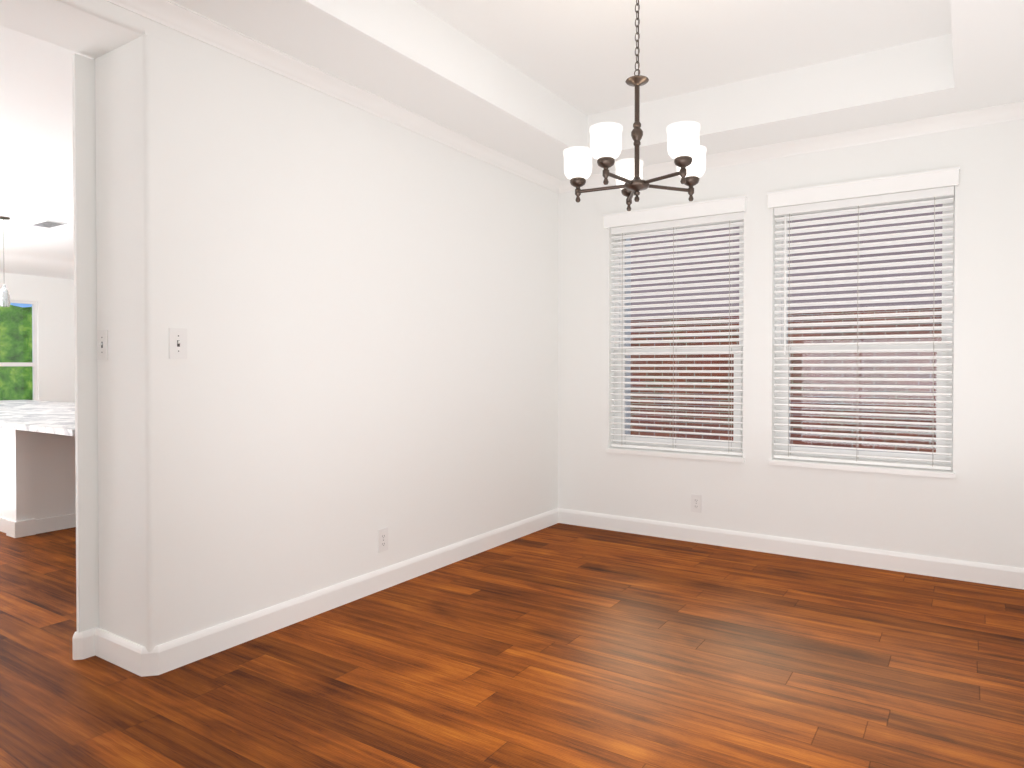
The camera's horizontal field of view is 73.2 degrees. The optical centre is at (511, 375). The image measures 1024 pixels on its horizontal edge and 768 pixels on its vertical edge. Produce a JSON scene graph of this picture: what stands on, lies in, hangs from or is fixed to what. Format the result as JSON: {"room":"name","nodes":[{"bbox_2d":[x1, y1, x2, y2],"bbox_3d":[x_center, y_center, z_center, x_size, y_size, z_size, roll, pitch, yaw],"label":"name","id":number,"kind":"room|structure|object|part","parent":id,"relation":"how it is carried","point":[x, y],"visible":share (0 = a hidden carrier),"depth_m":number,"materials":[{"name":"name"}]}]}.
{"room":"empty dining room","nodes":[
{"label":"empty dining room","id":0,"kind":"room"},
{"bbox_2d":[0,272,74,402],"bbox_3d":[-8.844,-0.210,8.580,0.150,2.610,7.750,0,1,33],"label":"wall","id":1,"kind":"structure","parent":0,"point":[53,297],"depth_m":10.86,"materials":[{"name":"white paint"}]},
{"bbox_2d":[0,300,37,399],"bbox_3d":[-7.849,-0.183,10.093,0.060,1.920,1.570,0,1,33],"label":"kitchen window","id":2,"kind":"structure","parent":1,"relation":"in","point":[33,363],"depth_m":10.67,"materials":[{"name":"white plastic"}]},
{"bbox_2d":[0,25,92,279],"bbox_3d":[-5.092,-1.534,6.080,9.150,0.100,7.750,0,1,33],"label":"ceiling","id":3,"kind":"structure","parent":0,"point":[36,142],"depth_m":4.59,"materials":[{"name":"white paint"}]},
{"bbox_2d":[0,216,10,306],"bbox_3d":[-4.784,-1.067,6.488,0.100,0.845,0.100,0,1,33],"label":"pendant light","id":4,"kind":"object","parent":3,"relation":"hanging from","point":[4,298],"visible":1,"depth_m":6.47,"materials":[{"name":"white glass"}]},
{"bbox_2d":[29,220,66,227],"bbox_3d":[-4.563,-1.488,6.780,0.380,0.010,0.180,0,1,33],"label":"ceiling vent","id":5,"kind":"object","parent":3,"relation":"in","point":[48,224],"visible":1,"depth_m":6.77,"materials":[{"name":"silver metal"}]},
{"bbox_2d":[0,0,630,651],"bbox_3d":[-1.161,-0.334,3.403,0.422,2.985,7.600,0,1,33],"label":"wall","id":6,"kind":"structure","parent":0,"point":[358,304],"depth_m":3.13,"materials":[{"name":"white paint"}]},
{"bbox_2d":[97,330,107,359],"bbox_3d":[-1.685,-0.126,2.828,0.074,0.122,0.017,0,1,33],"label":"light switch","id":7,"kind":"object","parent":6,"relation":"attached to","point":[102,335],"visible":1,"depth_m":2.83,"materials":[{"name":"white plastic"}]},
{"bbox_2d":[80,627,159,676],"bbox_3d":[-1.581,1.111,2.775,0.390,0.110,0.060,0,1,33],"label":"baseboard","id":8,"kind":"structure","parent":6,"relation":"attached to","point":[133,657],"depth_m":2.76,"materials":[{"name":"white paint"}]},
{"bbox_2d":[169,328,186,358],"bbox_3d":[-1.330,-0.128,2.751,0.017,0.122,0.074,0,1,33],"label":"light switch","id":9,"kind":"object","parent":6,"relation":"attached to","point":[177,343],"visible":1,"depth_m":2.75,"materials":[{"name":"white plastic"}]},
{"bbox_2d":[105,0,560,192],"bbox_3d":[-1.335,-1.407,2.682,0.068,0.072,6.227,0,1,33],"label":"crown molding","id":10,"kind":"structure","parent":6,"relation":"attached to","point":[184,20],"depth_m":3.28,"materials":[{"name":"white paint"}]},
{"bbox_2d":[378,527,387,552],"bbox_3d":[-0.697,0.890,3.728,0.008,0.122,0.074,0,1,33],"label":"outlet","id":11,"kind":"object","parent":6,"relation":"attached to","point":[382,539],"visible":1,"depth_m":3.72,"materials":[{"name":"white plastic"}]},
{"bbox_2d":[0,523,1023,767],"bbox_3d":[-3.632,1.168,5.057,12.750,0.060,7.900,0,1,33],"label":"floor","id":12,"kind":"structure","parent":0,"point":[560,645],"depth_m":2.69,"materials":[{"name":"brown wood"}]},
{"bbox_2d":[0,428,75,537],"bbox_3d":[-4.686,0.735,6.358,3.690,0.776,1.225,0,1,33],"label":"kitchen island","id":13,"kind":"object","parent":12,"relation":"on","point":[37,470],"depth_m":5.00,"materials":[{"name":"white paint"}]},
{"bbox_2d":[0,400,74,435],"bbox_3d":[-4.232,0.329,6.188,4.690,0.040,1.560,0,1,33],"label":"island countertop","id":14,"kind":"structure","parent":13,"relation":"on","point":[58,418],"depth_m":5.37,"materials":[{"name":"white stone"}]},
{"bbox_2d":[170,0,1023,179],"bbox_3d":[-0.092,-1.620,1.856,3.050,0.375,6.227,0,1,33],"label":"ceiling","id":15,"kind":"structure","parent":0,"point":[541,85],"depth_m":3.57,"materials":[{"name":"white paint"}]},
{"bbox_2d":[563,0,706,210],"bbox_3d":[0.482,-1.204,2.721,0.579,1.030,0.568,0,1,33],"label":"chandelier","id":16,"kind":"object","parent":15,"relation":"hanging from","point":[686,152],"visible":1,"depth_m":2.72,"materials":[{"name":"brown metal"}]},
{"bbox_3d":[0.270,-0.860,2.819,0.122,0.116,0.122,0,1,33],"label":"lamp shade","id":17,"kind":"part","parent":16,"relation":"part of","materials":[{"name":"white glass"}]},
{"bbox_3d":[0.347,-0.857,2.547,0.122,0.116,0.122,0,1,33],"label":"lamp shade","id":18,"kind":"part","parent":16,"relation":"part of","materials":[{"name":"white glass"}]},
{"bbox_3d":[0.505,-0.862,2.977,0.122,0.116,0.122,0,1,33],"label":"lamp shade","id":19,"kind":"part","parent":16,"relation":"part of","materials":[{"name":"white glass"}]},
{"bbox_3d":[0.496,-1.432,2.729,0.021,0.493,0.020,0,1,33],"label":"chain","id":20,"kind":"part","parent":16,"relation":"part of","materials":[{"name":"brown metal"}]},
{"bbox_3d":[0.630,-0.857,2.536,0.122,0.116,0.122,0,1,33],"label":"lamp shade","id":21,"kind":"part","parent":16,"relation":"part of","materials":[{"name":"white glass"}]},
{"bbox_3d":[0.728,-0.860,2.802,0.122,0.116,0.122,0,1,33],"label":"lamp shade","id":22,"kind":"part","parent":16,"relation":"part of","materials":[{"name":"white glass"}]},
{"bbox_2d":[558,118,1023,567],"bbox_3d":[1.739,-0.347,4.502,3.200,2.985,0.180,0,1,33],"label":"wall","id":23,"kind":"structure","parent":0,"point":[973,511],"depth_m":4.27,"materials":[{"name":"white paint"}]},
{"bbox_2d":[606,447,744,462],"bbox_3d":[1.138,0.554,4.846,0.996,0.030,0.117,0,1,33],"label":"window sill","id":24,"kind":"structure","parent":23,"relation":"attached to","point":[693,455],"depth_m":4.79,"materials":[{"name":"white paint"}]},
{"bbox_2d":[614,221,743,455],"bbox_3d":[1.186,-0.274,4.909,0.972,1.628,0.082,0,1,33],"label":"window","id":25,"kind":"structure","parent":23,"relation":"in","point":[698,442],"depth_m":4.92,"materials":[{"name":"white plastic"}]},
{"bbox_2d":[603,196,746,455],"bbox_3d":[1.123,-0.321,4.814,1.016,1.699,0.132,0,1,33],"label":"window blinds","id":26,"kind":"object","parent":25,"relation":"attached to","point":[723,206],"visible":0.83,"depth_m":4.80,"materials":[{"name":"white plastic"}]},
{"bbox_2d":[691,494,701,512],"bbox_3d":[1.262,0.876,4.720,0.074,0.122,0.008,0,1,33],"label":"outlet","id":27,"kind":"object","parent":23,"relation":"attached to","point":[696,502],"visible":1,"depth_m":4.71,"materials":[{"name":"white plastic"}]},
{"bbox_2d":[556,508,1023,588],"bbox_3d":[1.618,1.090,4.482,3.000,0.110,0.016,0,1,33],"label":"baseboard","id":28,"kind":"structure","parent":23,"relation":"attached to","point":[998,575],"depth_m":4.31,"materials":[{"name":"white paint"}]},
{"bbox_2d":[561,101,1023,191],"bbox_3d":[1.612,-1.428,4.423,2.880,0.072,0.068,0,1,33],"label":"crown molding","id":29,"kind":"structure","parent":23,"relation":"attached to","point":[1012,111],"depth_m":4.16,"materials":[{"name":"white paint"}]},
{"bbox_2d":[769,458,954,478],"bbox_3d":[2.106,0.562,4.206,1.010,0.030,0.117,0,1,33],"label":"window sill","id":30,"kind":"structure","parent":23,"relation":"attached to","point":[872,468],"depth_m":4.14,"materials":[{"name":"white paint"}]},
{"bbox_2d":[775,188,954,469],"bbox_3d":[2.154,-0.266,4.269,0.986,1.628,0.082,0,1,33],"label":"window","id":31,"kind":"structure","parent":23,"relation":"in","point":[892,454],"depth_m":4.20,"materials":[{"name":"white plastic"}]},
{"bbox_2d":[767,167,959,469],"bbox_3d":[2.092,-0.314,4.173,1.030,1.699,0.132,0,1,33],"label":"window blinds","id":32,"kind":"object","parent":31,"relation":"attached to","point":[911,182],"visible":0.94,"depth_m":4.16,"materials":[{"name":"white plastic"}]},
{"bbox_2d":[784,215,785,354],"bbox_3d":[1.746,-0.577,4.404,0.009,0.890,0.011,0,1,33],"label":"wand","id":33,"kind":"object","parent":32,"relation":"hanging from","point":[785,293],"visible":0.89,"depth_m":4.40,"materials":[{"name":"white plastic"}]},
{"label":"outside","id":34,"kind":"structure","parent":0,"visible":0},
{"bbox_2d":[0,303,32,399],"bbox_3d":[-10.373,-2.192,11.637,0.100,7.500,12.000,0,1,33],"label":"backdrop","id":35,"kind":"structure","parent":34,"point":[15,383],"depth_m":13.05,"materials":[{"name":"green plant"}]},
{"bbox_2d":[631,204,942,451],"bbox_3d":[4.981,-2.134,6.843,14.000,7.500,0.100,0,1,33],"label":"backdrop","id":36,"kind":"structure","parent":34,"point":[860,417],"depth_m":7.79,"materials":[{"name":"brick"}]}
]}

